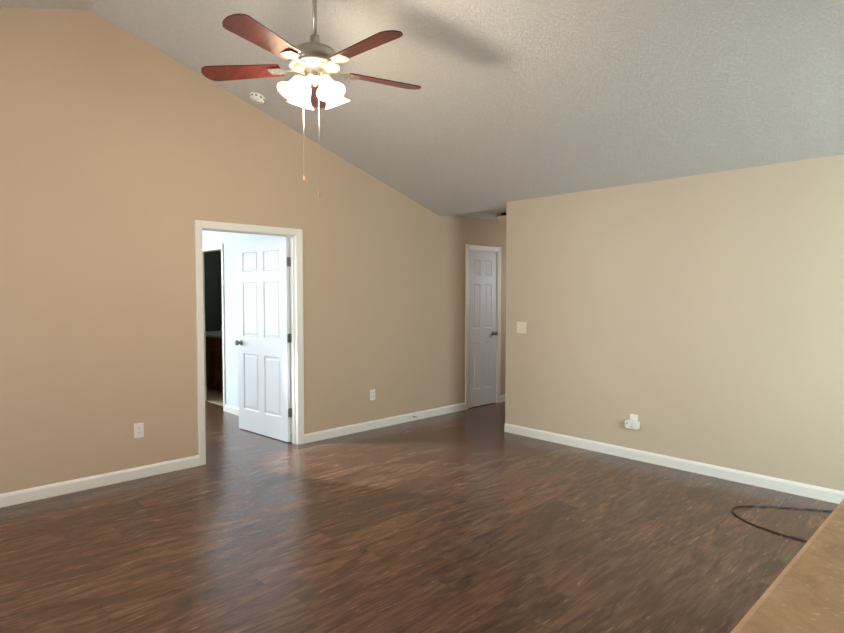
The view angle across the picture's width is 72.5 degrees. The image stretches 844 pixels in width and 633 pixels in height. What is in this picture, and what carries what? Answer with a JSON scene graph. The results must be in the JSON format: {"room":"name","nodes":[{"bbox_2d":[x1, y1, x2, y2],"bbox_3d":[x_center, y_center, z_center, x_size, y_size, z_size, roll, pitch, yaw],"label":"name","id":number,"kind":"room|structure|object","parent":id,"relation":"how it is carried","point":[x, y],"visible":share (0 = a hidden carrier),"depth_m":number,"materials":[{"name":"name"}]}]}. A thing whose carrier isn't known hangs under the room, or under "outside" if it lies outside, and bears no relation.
{"room":"living room","nodes":[
{"label":"living room","id":0,"kind":"room"},
{"bbox_2d":[0,0,96,8],"bbox_3d":[-1.379,-1.587,0.480,3.745,1.281,7.230,-2,3,-44],"label":"ceiling slope","id":1,"kind":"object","parent":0,"point":[64,4],"visible":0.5,"depth_m":4.02,"materials":[{"name":"white paint"}]},
{"bbox_2d":[204,251,219,330],"bbox_3d":[-3.351,-0.133,9.764,2.075,2.440,0.010,-2,3,-44],"label":"mirror","id":2,"kind":"object","parent":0,"point":[212,305],"depth_m":9.60,"materials":[{"name":"paint"}]},
{"bbox_2d":[219,251,221,330],"bbox_3d":[-2.644,-0.100,8.939,0.048,2.440,2.180,-2,3,-44],"label":"wall","id":3,"kind":"structure","parent":0,"point":[220,292],"depth_m":9.65,"materials":[{"name":"paint"}]},
{"bbox_2d":[202,230,290,407],"bbox_3d":[-2.060,-0.016,6.844,0.115,2.440,2.762,-2,3,-44],"label":"wall","id":4,"kind":"structure","parent":0,"point":[229,240],"depth_m":7.05,"materials":[{"name":"paint"}]},
{"bbox_2d":[203,243,225,410],"bbox_3d":[-2.741,0.127,7.544,0.134,2.098,0.906,-2,3,-44],"label":"door frame","id":5,"kind":"structure","parent":4,"relation":"attached to","point":[215,246],"depth_m":7.22,"materials":[{"name":"white wood"}]},
{"bbox_2d":[225,404,238,415],"bbox_3d":[-1.807,1.171,6.537,0.014,0.092,1.900,-2,3,-44],"label":"baseboard","id":6,"kind":"structure","parent":4,"relation":"attached to","point":[231,409],"depth_m":7.08,"materials":[{"name":"white wood"}]},
{"bbox_2d":[0,8,505,493],"bbox_3d":[-1.455,-0.561,5.402,10.190,3.645,0.115,-2,3,-44],"label":"wall","id":7,"kind":"structure","parent":0,"point":[99,177],"depth_m":4.63,"materials":[{"name":"paint"}]},
{"bbox_2d":[0,455,198,507],"bbox_3d":[-3.493,1.296,3.412,4.392,0.092,0.014,-2,3,-44],"label":"baseboard","id":8,"kind":"structure","parent":7,"relation":"attached to","point":[48,491],"depth_m":4.37,"materials":[{"name":"white wood"}]},
{"bbox_2d":[134,422,143,437],"bbox_3d":[-2.260,0.910,4.595,0.072,0.117,0.009,-2,3,-44],"label":"electrical outlet","id":9,"kind":"object","parent":7,"relation":"attached to","point":[138,430],"visible":1,"depth_m":4.59,"materials":[{"name":"white plastic"}]},
{"bbox_2d":[195,220,303,465],"bbox_3d":[-1.580,0.217,5.303,1.046,2.098,0.134,-2,3,-44],"label":"door frame","id":10,"kind":"structure","parent":7,"relation":"attached to","point":[199,224],"depth_m":5.55,"materials":[{"name":"white wood"}]},
{"bbox_2d":[234,237,290,441],"bbox_3d":[-1.649,0.222,5.961,0.926,2.020,0.181,2,3,42],"label":"bedroom door","id":11,"kind":"structure","parent":7,"relation":"in","point":[263,342],"depth_m":5.91,"materials":[{"name":"white wood"}]},
{"bbox_2d":[370,389,374,400],"bbox_3d":[-0.536,0.853,6.263,0.072,0.117,0.009,-2,3,-44],"label":"electrical outlet","id":12,"kind":"object","parent":7,"relation":"attached to","point":[372,394],"visible":1,"depth_m":6.26,"materials":[{"name":"white plastic"}]},
{"bbox_2d":[304,402,465,443],"bbox_3d":[-0.306,1.173,6.495,2.389,0.092,0.014,-2,3,-44],"label":"baseboard","id":13,"kind":"structure","parent":7,"relation":"attached to","point":[347,430],"depth_m":6.33,"materials":[{"name":"white wood"}]},
{"bbox_2d":[468,250,497,407],"bbox_3d":[0.779,0.158,7.553,0.586,2.020,0.181,-2,3,-44],"label":"closet door","id":14,"kind":"structure","parent":7,"relation":"in","point":[483,332],"depth_m":7.54,"materials":[{"name":"white wood"}]},
{"bbox_2d":[465,244,500,409],"bbox_3d":[0.807,0.128,7.530,0.706,2.098,0.016,-2,3,-44],"label":"door frame","id":15,"kind":"structure","parent":7,"relation":"attached to","point":[479,247],"depth_m":7.36,"materials":[{"name":"white wood"}]},
{"bbox_2d":[0,387,838,632],"bbox_3d":[-0.582,1.327,4.503,10.690,0.064,11.900,-2,3,-44],"label":"floor","id":16,"kind":"structure","parent":0,"point":[476,519],"depth_m":3.43,"materials":[{"name":"laminate"}]},
{"bbox_2d":[206,337,222,390],"bbox_3d":[-2.934,0.713,8.829,0.562,0.815,1.780,-2,3,-44],"label":"bathroom vanity","id":17,"kind":"object","parent":16,"relation":"on","point":[214,366],"depth_m":8.67,"materials":[{"name":"brown wood"}]},
{"bbox_2d":[205,329,221,336],"bbox_3d":[-2.933,0.288,8.813,0.560,0.035,1.780,-2,3,-44],"label":"countertop","id":18,"kind":"structure","parent":17,"relation":"on","point":[211,333],"depth_m":8.78,"materials":[{"name":"grey stone"}]},
{"bbox_2d":[732,505,832,541],"bbox_3d":[2.578,1.325,3.696,0.858,0.009,0.986,-2,3,-44],"label":"power cord","id":19,"kind":"object","parent":16,"relation":"on","point":[776,507],"visible":0.85,"depth_m":3.90,"materials":[{"name":"black plastic"}]},
{"bbox_3d":[0.725,1.010,0.686,3.640,0.881,0.580,-2,3,-44],"label":"countertop","id":20,"kind":"structure","parent":16,"relation":"on","visible":0},
{"bbox_2d":[731,499,843,632],"bbox_3d":[0.708,0.549,0.685,3.700,0.038,0.670,-2,3,-44],"label":"countertop","id":21,"kind":"structure","parent":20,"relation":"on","point":[804,592],"depth_m":1.07,"materials":[{"name":"laminate"}]},
{"bbox_2d":[90,0,843,215],"bbox_3d":[1.312,-1.691,3.082,3.745,1.281,7.230,-2,3,-44],"label":"ceiling slope","id":22,"kind":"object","parent":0,"point":[512,100],"visible":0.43,"depth_m":4.00,"materials":[{"name":"white paint"}]},
{"bbox_2d":[249,92,265,103],"bbox_3d":[-1.432,-1.899,5.012,0.138,0.074,0.140,-2,3,-44],"label":"smoke detector","id":23,"kind":"object","parent":22,"relation":"attached to","point":[256,98],"visible":1,"depth_m":4.97,"materials":[{"name":"white plastic"}]},
{"bbox_2d":[201,0,420,196],"bbox_3d":[-0.565,-1.370,3.216,1.282,1.406,1.242,-2,3,-44],"label":"ceiling fan","id":24,"kind":"object","parent":22,"relation":"hanging from","point":[314,65],"visible":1,"depth_m":3.17,"materials":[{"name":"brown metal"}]},
{"bbox_2d":[455,208,506,220],"bbox_3d":[1.610,-1.314,7.509,3.045,0.100,1.310,-2,3,-44],"label":"ceiling","id":25,"kind":"structure","parent":0,"point":[492,214],"depth_m":7.01,"materials":[{"name":"white paint"}]},
{"bbox_2d":[496,213,505,223],"bbox_3d":[1.040,-1.156,6.936,0.308,0.170,0.308,-2,3,-44],"label":"hall ceiling light","id":26,"kind":"object","parent":25,"relation":"attached to","point":[501,218],"visible":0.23,"depth_m":6.86,"materials":[{"name":"brown glass"}]},
{"bbox_2d":[505,154,843,490],"bbox_3d":[2.991,0.067,4.028,0.115,2.500,5.920,-2,3,-44],"label":"wall","id":27,"kind":"structure","parent":0,"point":[698,318],"depth_m":4.73,"materials":[{"name":"paint"}]},
{"bbox_2d":[517,322,525,332],"bbox_3d":[1.026,0.114,5.963,0.022,0.117,0.117,-2,3,-44],"label":"light switch","id":28,"kind":"object","parent":27,"relation":"attached to","point":[521,327],"visible":1,"depth_m":5.96,"materials":[{"name":"beige plastic"}]},
{"bbox_2d":[625,414,639,429],"bbox_3d":[1.870,0.933,5.107,0.046,0.126,0.128,-2,3,-44],"label":"electrical outlet","id":29,"kind":"object","parent":27,"relation":"attached to","point":[633,422],"visible":0.96,"depth_m":5.10,"materials":[{"name":"white plastic"}]},
{"bbox_2d":[504,423,843,503],"bbox_3d":[2.945,1.271,4.031,0.014,0.092,5.920,-2,3,-44],"label":"baseboard","id":30,"kind":"structure","parent":27,"relation":"attached to","point":[801,489],"depth_m":4.76,"materials":[{"name":"white wood"}]}
]}

